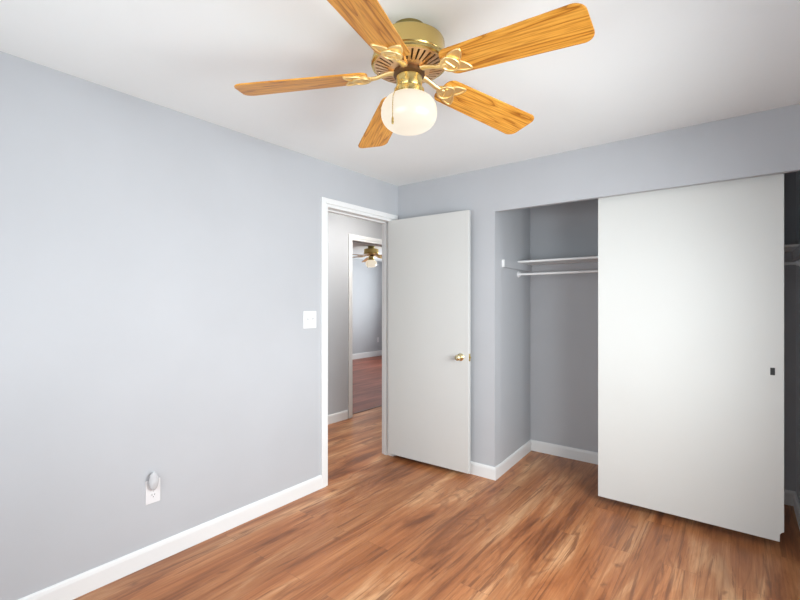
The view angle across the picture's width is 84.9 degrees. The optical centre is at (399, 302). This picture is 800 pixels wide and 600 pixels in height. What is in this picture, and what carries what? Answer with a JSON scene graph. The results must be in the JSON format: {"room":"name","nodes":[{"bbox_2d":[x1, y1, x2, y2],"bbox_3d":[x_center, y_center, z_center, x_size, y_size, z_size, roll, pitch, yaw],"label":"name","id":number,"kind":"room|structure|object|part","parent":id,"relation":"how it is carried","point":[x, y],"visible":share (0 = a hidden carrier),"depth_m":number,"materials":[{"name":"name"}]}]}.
{"room":"empty bedroom","nodes":[
{"label":"empty bedroom","id":0,"kind":"room"},
{"bbox_2d":[0,51,397,599],"bbox_3d":[-1.146,0.156,2.502,0.115,2.360,3.765,0,0,38],"label":"wall","id":1,"kind":"structure","parent":0,"point":[160,266],"depth_m":2.19,"materials":[{"name":"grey paint"}]},
{"bbox_2d":[145,477,159,504],"bbox_3d":[-1.266,0.969,2.244,0.008,0.120,0.072,0,0,38],"label":"wall outlet","id":2,"kind":"object","parent":1,"relation":"attached to","point":[151,496],"visible":0.73,"depth_m":2.24,"materials":[{"name":"white plastic"}]},
{"bbox_2d":[150,492,156,497],"bbox_3d":[-1.265,0.988,2.243,0.003,0.028,0.033,0,0,38],"label":"receptacle","id":3,"kind":"object","parent":2,"relation":"attached to","point":[152,494],"depth_m":2.24,"materials":[{"name":"grey plastic"}]},
{"bbox_2d":[149,472,158,489],"bbox_3d":[-1.255,0.910,2.228,0.031,0.094,0.048,0,0,38],"label":"night light","id":4,"kind":"object","parent":2,"relation":"attached to","point":[153,479],"visible":1,"depth_m":2.22,"materials":[{"name":"white plastic"}]},
{"bbox_2d":[18,475,321,599],"bbox_3d":[-1.360,1.288,2.119,0.014,0.095,2.598,0,0,38],"label":"baseboard","id":5,"kind":"structure","parent":1,"relation":"attached to","point":[74,587],"depth_m":2.29,"materials":[{"name":"white paint"}]},
{"bbox_2d":[303,311,315,328],"bbox_3d":[-0.626,0.122,3.062,0.020,0.120,0.116,0,0,38],"label":"light switch","id":6,"kind":"object","parent":1,"relation":"attached to","point":[309,317],"visible":1,"depth_m":3.06,"materials":[{"name":"white plastic"}]},
{"bbox_2d":[321,197,397,487],"bbox_3d":[-0.340,0.289,3.527,0.132,2.094,0.881,0,0,38],"label":"door frame","id":7,"kind":"structure","parent":1,"relation":"attached to","point":[327,205],"depth_m":3.19,"materials":[{"name":"white paint"}]},
{"bbox_2d":[388,210,470,473],"bbox_3d":[0.219,0.300,3.559,0.788,2.003,0.159,0,0,36],"label":"door","id":8,"kind":"structure","parent":7,"relation":"attached to","point":[429,357],"depth_m":3.52,"materials":[{"name":"grey paint"}]},
{"bbox_3d":[0.448,0.421,3.334,0.058,0.058,0.062,0,0,36],"label":"knob","id":9,"kind":"part","parent":8,"relation":"part of","materials":[{"name":"gold metal"}]},
{"bbox_2d":[328,212,381,414],"bbox_3d":[-1.318,0.156,4.206,0.115,2.360,6.250,0,0,38],"label":"wall","id":10,"kind":"structure","parent":0,"point":[339,226],"depth_m":4.92,"materials":[{"name":"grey paint"}]},
{"bbox_2d":[328,410,347,424],"bbox_3d":[-1.350,1.286,4.059,0.014,0.100,2.438,0,0,38],"label":"baseboard","id":11,"kind":"structure","parent":10,"relation":"attached to","point":[339,416],"depth_m":4.89,"materials":[{"name":"white paint"}]},
{"bbox_2d":[348,234,381,417],"bbox_3d":[-0.365,0.273,5.423,0.131,2.125,0.890,0,0,38],"label":"door frame","id":12,"kind":"structure","parent":10,"relation":"attached to","point":[352,238],"depth_m":5.05,"materials":[{"name":"white paint"}]},
{"bbox_2d":[352,258,381,353],"bbox_3d":[-2.073,0.156,9.061,0.115,2.360,5.700,0,0,38],"label":"wall","id":13,"kind":"structure","parent":0,"point":[366,282],"depth_m":10.60,"materials":[{"name":"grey paint"}]},
{"bbox_2d":[352,350,381,359],"bbox_3d":[-2.062,1.271,8.970,0.014,0.130,5.330,0,0,38],"label":"baseboard","id":14,"kind":"structure","parent":13,"relation":"attached to","point":[372,353],"depth_m":10.58,"materials":[{"name":"white paint"}]},
{"bbox_2d":[0,0,799,261],"bbox_3d":[-0.117,-1.064,5.237,7.960,0.080,9.350,0,0,38],"label":"ceiling","id":15,"kind":"structure","parent":0,"point":[648,67],"depth_m":1.91,"materials":[{"name":"white paint"}]},
{"bbox_2d":[352,246,381,267],"bbox_3d":[-0.542,-0.826,7.951,1.252,0.395,1.195,0,0,21],"label":"ceiling fan","id":16,"kind":"object","parent":15,"relation":"hanging from","point":[370,251],"visible":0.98,"depth_m":7.92,"materials":[{"name":"gold metal"}]},
{"bbox_3d":[-0.525,-0.708,7.994,0.209,0.141,0.209,0,0,39],"label":"glass globe","id":17,"kind":"part","parent":16,"relation":"part of","materials":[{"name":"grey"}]},
{"bbox_2d":[234,0,594,147],"bbox_3d":[0.070,-0.826,1.607,1.197,0.395,1.253,0,0,38],"label":"ceiling fan","id":18,"kind":"object","parent":15,"relation":"hanging from","point":[409,53],"visible":1,"depth_m":1.54,"materials":[{"name":"brown wood"}]},
{"bbox_3d":[-0.364,-0.821,1.648,0.491,0.006,0.156,-5,12,2],"label":"fan blade","id":19,"kind":"part","parent":18,"relation":"part of","materials":[{"name":"brown wood"}]},
{"bbox_3d":[-0.100,-0.821,1.261,0.156,0.006,0.491,13,9,18],"label":"fan blade","id":20,"kind":"part","parent":18,"relation":"part of","materials":[{"name":"brown wood"}]},
{"bbox_3d":[-0.078,-0.821,2.019,0.156,0.006,0.491,-12,-1,-17],"label":"fan blade","id":21,"kind":"part","parent":18,"relation":"part of","materials":[{"name":"brown wood"}]},
{"bbox_3d":[-0.076,-0.846,1.639,0.114,0.037,0.027,0,0,2],"label":"blade arm","id":22,"kind":"part","parent":18,"relation":"part of","materials":[{"name":"gold metal"}]},
{"bbox_3d":[-0.009,-0.736,1.571,0.004,0.164,0.065,0,0,33],"label":"bead chain","id":23,"kind":"part","parent":18,"relation":"part of","materials":[{"name":"gold metal"}]},
{"bbox_3d":[-0.003,-0.846,1.533,0.027,0.037,0.114,0,0,20],"label":"blade arm","id":24,"kind":"part","parent":18,"relation":"part of","materials":[{"name":"gold metal"}]},
{"bbox_3d":[0.034,-0.888,1.636,0.250,0.017,0.250,0,0,38],"label":"motor","id":25,"kind":"part","parent":18,"relation":"part of","materials":[{"name":"brown metal"}]},
{"bbox_3d":[0.034,-0.708,1.636,0.209,0.141,0.209,0,0,38],"label":"glass globe","id":26,"kind":"part","parent":18,"relation":"part of","materials":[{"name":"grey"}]},
{"bbox_3d":[0.125,-0.846,1.698,0.114,0.037,0.027,0,0,-34],"label":"blade arm","id":27,"kind":"part","parent":18,"relation":"part of","materials":[{"name":"gold metal"}]},
{"bbox_3d":[0.121,-0.846,1.569,0.114,0.037,0.027,0,0,38],"label":"blade arm","id":28,"kind":"part","parent":18,"relation":"part of","materials":[{"name":"gold metal"}]},
{"bbox_3d":[0.363,-0.821,1.861,0.491,0.006,0.156,6,-15,-34],"label":"fan blade","id":29,"kind":"part","parent":18,"relation":"part of","materials":[{"name":"brown wood"}]},
{"bbox_3d":[0.349,-0.821,1.392,0.491,0.006,0.156,6,-8,38],"label":"fan blade","id":30,"kind":"part","parent":18,"relation":"part of","materials":[{"name":"brown wood"}]},
{"bbox_2d":[73,355,799,599],"bbox_3d":[-0.117,1.366,5.237,7.960,0.060,9.350,0,0,38],"label":"floor","id":31,"kind":"structure","parent":0,"point":[382,527],"depth_m":2.39,"materials":[{"name":"brown laminate"}]},
{"bbox_2d":[352,405,381,414],"bbox_3d":[-0.398,1.332,5.448,0.038,0.007,0.736,0,0,38],"label":"threshold strip","id":32,"kind":"object","parent":31,"relation":"on","point":[379,405],"visible":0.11,"depth_m":5.43,"materials":[{"name":"brown wood"}]},
{"bbox_2d":[501,208,529,461],"bbox_3d":[0.943,0.156,3.707,0.100,2.360,0.707,0,0,35],"label":"wall","id":33,"kind":"structure","parent":0,"point":[515,224],"depth_m":3.65,"materials":[{"name":"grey paint"}]},
{"bbox_2d":[495,439,530,479],"bbox_3d":[0.953,1.288,3.627,0.014,0.095,0.816,0,0,35],"label":"baseboard","id":34,"kind":"structure","parent":33,"relation":"attached to","point":[504,466],"depth_m":3.57,"materials":[{"name":"white paint"}]},
{"bbox_2d":[517,260,799,276],"bbox_3d":[1.697,-0.235,3.155,1.769,0.050,0.050,0,0,38],"label":"closet rod","id":35,"kind":"object","parent":33,"relation":"attached to","point":[797,263],"visible":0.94,"depth_m":3.43,"materials":[{"name":"white paint"}]},
{"bbox_2d":[398,104,799,466],"bbox_3d":[1.227,0.156,2.972,3.060,2.360,0.115,0,0,38],"label":"wall","id":36,"kind":"structure","parent":0,"point":[763,143],"depth_m":3.05,"materials":[{"name":"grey paint"}]},
{"bbox_2d":[469,461,495,480],"bbox_3d":[0.357,1.288,3.564,0.919,0.095,0.014,0,0,38],"label":"baseboard","id":37,"kind":"structure","parent":36,"relation":"attached to","point":[478,469],"depth_m":3.34,"materials":[{"name":"white paint"}]},
{"bbox_3d":[1.453,-0.727,2.824,1.750,0.025,0.067,0,0,38],"label":"door track","id":38,"kind":"object","parent":36,"relation":"attached to","visible":0},
{"bbox_2d":[598,173,783,541],"bbox_3d":[1.694,0.277,2.635,0.931,2.018,0.035,0,0,38],"label":"door","id":39,"kind":"structure","parent":38,"relation":"hanging from","point":[691,278],"depth_m":2.58,"materials":[{"name":"white paint"}]},
{"bbox_3d":[2.014,0.374,2.365,0.020,0.040,0.002,0,0,38],"label":"finger pull","id":40,"kind":"part","parent":39,"relation":"part of","materials":[{"name":"black"}]},
{"bbox_2d":[530,172,795,490],"bbox_3d":[1.920,0.156,3.457,1.989,2.360,0.100,0,0,38],"label":"wall","id":41,"kind":"structure","parent":0,"point":[563,307],"depth_m":3.74,"materials":[{"name":"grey paint"}]},
{"bbox_2d":[502,244,799,271],"bbox_3d":[1.679,-0.311,3.147,1.788,0.074,0.682,0,0,38],"label":"closet shelf","id":42,"kind":"object","parent":41,"relation":"attached to","point":[792,251],"visible":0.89,"depth_m":3.62,"materials":[{"name":"white paint"}]},
{"bbox_2d":[531,439,795,505],"bbox_3d":[1.885,1.288,3.412,1.789,0.095,0.014,0,0,38],"label":"baseboard","id":43,"kind":"structure","parent":41,"relation":"attached to","point":[538,446],"depth_m":3.73,"materials":[{"name":"white paint"}]},
{"bbox_2d":[796,171,799,503],"bbox_3d":[2.421,0.156,2.563,0.100,2.360,0.700,0,0,38],"label":"wall","id":44,"kind":"structure","parent":0,"point":[797,172],"depth_m":2.74,"materials":[{"name":"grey paint"}]},
{"bbox_2d":[793,492,799,529],"bbox_3d":[2.343,1.288,2.554,0.014,0.095,0.781,0,0,38],"label":"baseboard","id":45,"kind":"structure","parent":44,"relation":"attached to","point":[796,505],"depth_m":2.70,"materials":[{"name":"white paint"}]}
]}

